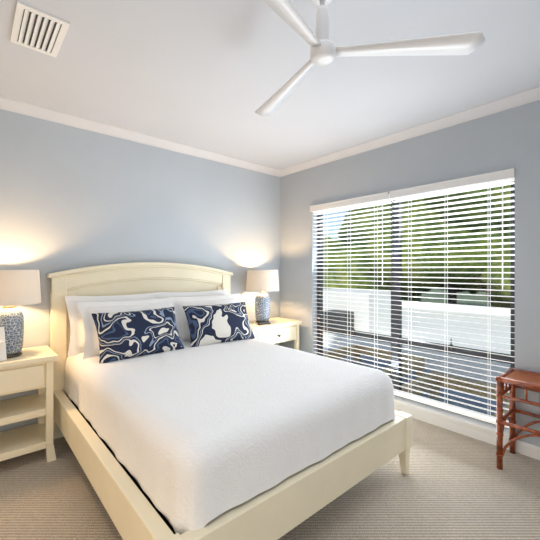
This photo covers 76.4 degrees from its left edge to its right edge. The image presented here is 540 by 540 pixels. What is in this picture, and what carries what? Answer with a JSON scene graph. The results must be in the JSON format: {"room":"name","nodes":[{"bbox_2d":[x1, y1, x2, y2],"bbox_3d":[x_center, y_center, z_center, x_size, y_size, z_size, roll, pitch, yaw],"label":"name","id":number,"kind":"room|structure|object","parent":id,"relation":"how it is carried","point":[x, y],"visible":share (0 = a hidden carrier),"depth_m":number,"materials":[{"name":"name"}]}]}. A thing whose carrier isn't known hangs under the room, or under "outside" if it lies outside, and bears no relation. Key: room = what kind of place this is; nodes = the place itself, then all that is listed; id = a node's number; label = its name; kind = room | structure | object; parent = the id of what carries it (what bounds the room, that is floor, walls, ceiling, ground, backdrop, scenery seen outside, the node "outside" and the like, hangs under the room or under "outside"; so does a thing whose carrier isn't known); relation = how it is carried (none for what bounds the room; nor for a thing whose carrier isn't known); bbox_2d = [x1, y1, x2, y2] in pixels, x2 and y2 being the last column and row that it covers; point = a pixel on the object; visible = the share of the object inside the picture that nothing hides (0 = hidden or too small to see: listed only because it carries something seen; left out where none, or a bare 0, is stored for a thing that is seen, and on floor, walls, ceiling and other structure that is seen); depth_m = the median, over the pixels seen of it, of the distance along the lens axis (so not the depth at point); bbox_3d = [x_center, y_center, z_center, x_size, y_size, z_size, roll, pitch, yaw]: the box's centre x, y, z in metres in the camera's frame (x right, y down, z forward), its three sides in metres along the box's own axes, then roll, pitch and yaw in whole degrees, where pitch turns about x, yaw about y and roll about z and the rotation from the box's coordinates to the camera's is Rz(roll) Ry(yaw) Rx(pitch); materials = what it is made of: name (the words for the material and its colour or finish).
{"room":"bedroom","nodes":[
{"label":"bedroom","id":0,"kind":"room"},
{"bbox_2d":[0,109,279,431],"bbox_3d":[-1.370,0.030,3.036,4.150,2.500,0.150,0,0,-41],"label":"wall","id":1,"kind":"structure","parent":0,"point":[71,197],"depth_m":2.97,"materials":[{"name":"paint"}]},
{"bbox_2d":[0,96,279,176],"bbox_3d":[-1.306,-1.185,2.956,3.720,0.070,0.053,0,0,-41],"label":"crown molding","id":2,"kind":"structure","parent":1,"relation":"attached to","point":[7,104],"depth_m":2.97,"materials":[{"name":"paint"}]},
{"bbox_2d":[0,418,539,539],"bbox_3d":[0.185,1.330,1.267,4.150,0.100,4.860,0,0,-41],"label":"floor","id":3,"kind":"structure","parent":0,"point":[451,485],"depth_m":1.91,"materials":[{"name":"carpet"}]},
{"bbox_2d":[0,345,57,462],"bbox_3d":[-1.817,0.927,2.234,0.684,0.705,0.427,0,0,-41],"label":"nightstand","id":4,"kind":"object","parent":3,"relation":"on","point":[30,368],"visible":1,"depth_m":2.28,"materials":[{"name":"beige paint"}]},
{"bbox_2d":[0,327,6,360],"bbox_3d":[-1.717,0.467,2.111,0.066,0.210,0.160,0,0,29],"label":"frame","id":5,"kind":"object","parent":4,"relation":"on","point":[3,356],"visible":1,"depth_m":2.17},
{"bbox_2d":[0,270,40,357],"bbox_3d":[-1.744,0.286,2.288,0.364,0.575,0.364,0,0,-41],"label":"lamp","id":6,"kind":"object","parent":4,"relation":"on","point":[19,287],"visible":0.92,"depth_m":2.23,"materials":[{"name":"fabric"}]},
{"bbox_2d":[47,262,411,539],"bbox_3d":[-0.396,0.605,2.398,1.674,1.350,2.065,0,0,-41],"label":"bed","id":7,"kind":"object","parent":3,"relation":"on","point":[186,406],"visible":1,"depth_m":1.81,"materials":[{"name":"white fabric"}]},
{"bbox_2d":[249,317,301,349],"bbox_3d":[-0.034,0.927,3.800,0.709,0.705,0.427,0,0,-41],"label":"nightstand","id":8,"kind":"object","parent":3,"relation":"on","point":[277,330],"visible":0.33,"depth_m":3.70,"materials":[{"name":"beige paint"}]},
{"bbox_2d":[246,270,278,322],"bbox_3d":[-0.082,0.286,3.775,0.364,0.575,0.364,0,0,-41],"label":"lamp","id":9,"kind":"object","parent":8,"relation":"on","point":[262,282],"visible":1,"depth_m":3.67,"materials":[{"name":"fabric"}]},
{"bbox_2d":[257,322,270,324],"bbox_3d":[-0.062,0.564,3.616,0.140,0.020,0.045,0,0,-33],"label":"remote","id":10,"kind":"object","parent":8,"relation":"on","point":[265,323],"visible":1,"depth_m":3.59,"materials":[{"name":"plastic"}]},
{"bbox_2d":[496,368,539,469],"bbox_3d":[1.755,0.984,2.124,0.332,0.592,0.537,0,0,-41],"label":"table","id":11,"kind":"object","parent":3,"relation":"on","point":[514,378],"visible":1,"depth_m":2.20,"materials":[{"name":"brown wood"}]},
{"bbox_2d":[0,0,539,169],"bbox_3d":[0.185,-1.270,1.267,4.150,0.100,4.860,0,0,-41],"label":"ceiling","id":12,"kind":"structure","parent":0,"point":[211,75],"depth_m":2.10,"materials":[{"name":"paint"}]},
{"bbox_2d":[10,0,69,57],"bbox_3d":[-1.181,-1.212,1.754,0.210,0.014,0.355,0,0,-41],"label":"ceiling vent","id":13,"kind":"object","parent":12,"relation":"in","point":[35,29],"visible":1,"depth_m":1.73,"materials":[{"name":"white metal"}]},
{"bbox_2d":[255,0,484,115],"bbox_3d":[0.115,-1.050,1.441,1.089,0.339,1.102,0,0,-41],"label":"ceiling fan","id":14,"kind":"object","parent":12,"relation":"hanging from","point":[322,49],"visible":1,"depth_m":1.41,"materials":[{"name":"white metal"}]},
{"bbox_2d":[280,100,539,446],"bbox_3d":[1.687,0.030,2.587,0.150,2.500,4.560,0,0,-41],"label":"wall","id":15,"kind":"structure","parent":0,"point":[504,140],"depth_m":2.80,"materials":[{"name":"paint"}]},
{"bbox_2d":[280,86,539,176],"bbox_3d":[1.611,-1.185,2.520,0.053,0.070,4.560,0,0,-41],"label":"crown molding","id":16,"kind":"structure","parent":15,"relation":"attached to","point":[473,113],"depth_m":2.85,"materials":[{"name":"paint"}]},
{"bbox_2d":[317,181,514,428],"bbox_3d":[1.177,0.235,3.207,0.078,1.869,1.903,0,0,-41],"label":"window","id":17,"kind":"structure","parent":15,"relation":"in","point":[393,303],"depth_m":3.17,"materials":[{"name":"metal"}]},
{"bbox_2d":[310,192,392,378],"bbox_3d":[0.793,0.211,3.511,0.095,1.848,0.949,0,0,-41],"label":"window blinds","id":18,"kind":"object","parent":17,"relation":"attached to","point":[366,201],"visible":0.85,"depth_m":3.44,"materials":[{"name":"white plastic"}]},
{"bbox_2d":[389,168,514,427],"bbox_3d":[1.430,0.211,2.787,0.095,1.848,0.948,0,0,-41],"label":"window blinds","id":19,"kind":"object","parent":17,"relation":"attached to","point":[477,181],"visible":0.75,"depth_m":2.74,"materials":[{"name":"white plastic"}]},
{"bbox_2d":[394,395,517,441],"bbox_3d":[1.149,1.188,3.183,0.172,0.034,1.945,0,0,-41],"label":"window sill","id":20,"kind":"structure","parent":15,"relation":"attached to","point":[483,426],"depth_m":2.75,"materials":[{"name":"white paint"}]},
{"bbox_2d":[395,404,539,459],"bbox_3d":[1.626,1.238,2.533,0.014,0.085,4.560,0,0,-41],"label":"baseboard","id":21,"kind":"structure","parent":15,"relation":"attached to","point":[527,449],"depth_m":2.62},
{"bbox_2d":[323,345,508,419],"bbox_3d":[1.404,2.830,5.227,2.790,2.900,18.000,0,0,-41],"label":"deck","id":22,"kind":"object","parent":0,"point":[477,387],"depth_m":4.57,"materials":[{"name":"beige wood"}]},
{"label":"outside","id":23,"kind":"structure","parent":0,"visible":0},
{"bbox_2d":[421,288,489,306],"bbox_3d":[25.075,4.380,41.995,86.890,0.200,110.000,0,0,-41],"label":"ground","id":24,"kind":"structure","parent":23,"point":[459,302],"depth_m":51.51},
{"bbox_2d":[323,288,510,386],"bbox_3d":[2.855,2.420,11.826,8.100,3.720,30.000,0,0,-41],"label":"fence","id":25,"kind":"structure","parent":24,"relation":"on","point":[437,321],"depth_m":8.43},
{"bbox_2d":[323,185,510,307],"bbox_3d":[9.720,-3.895,24.759,20.285,19.177,49.979,0,0,-41],"label":"trees","id":26,"kind":"object","parent":24,"relation":"on","point":[472,286],"depth_m":14.41,"materials":[{"name":"green plant"}]}
]}

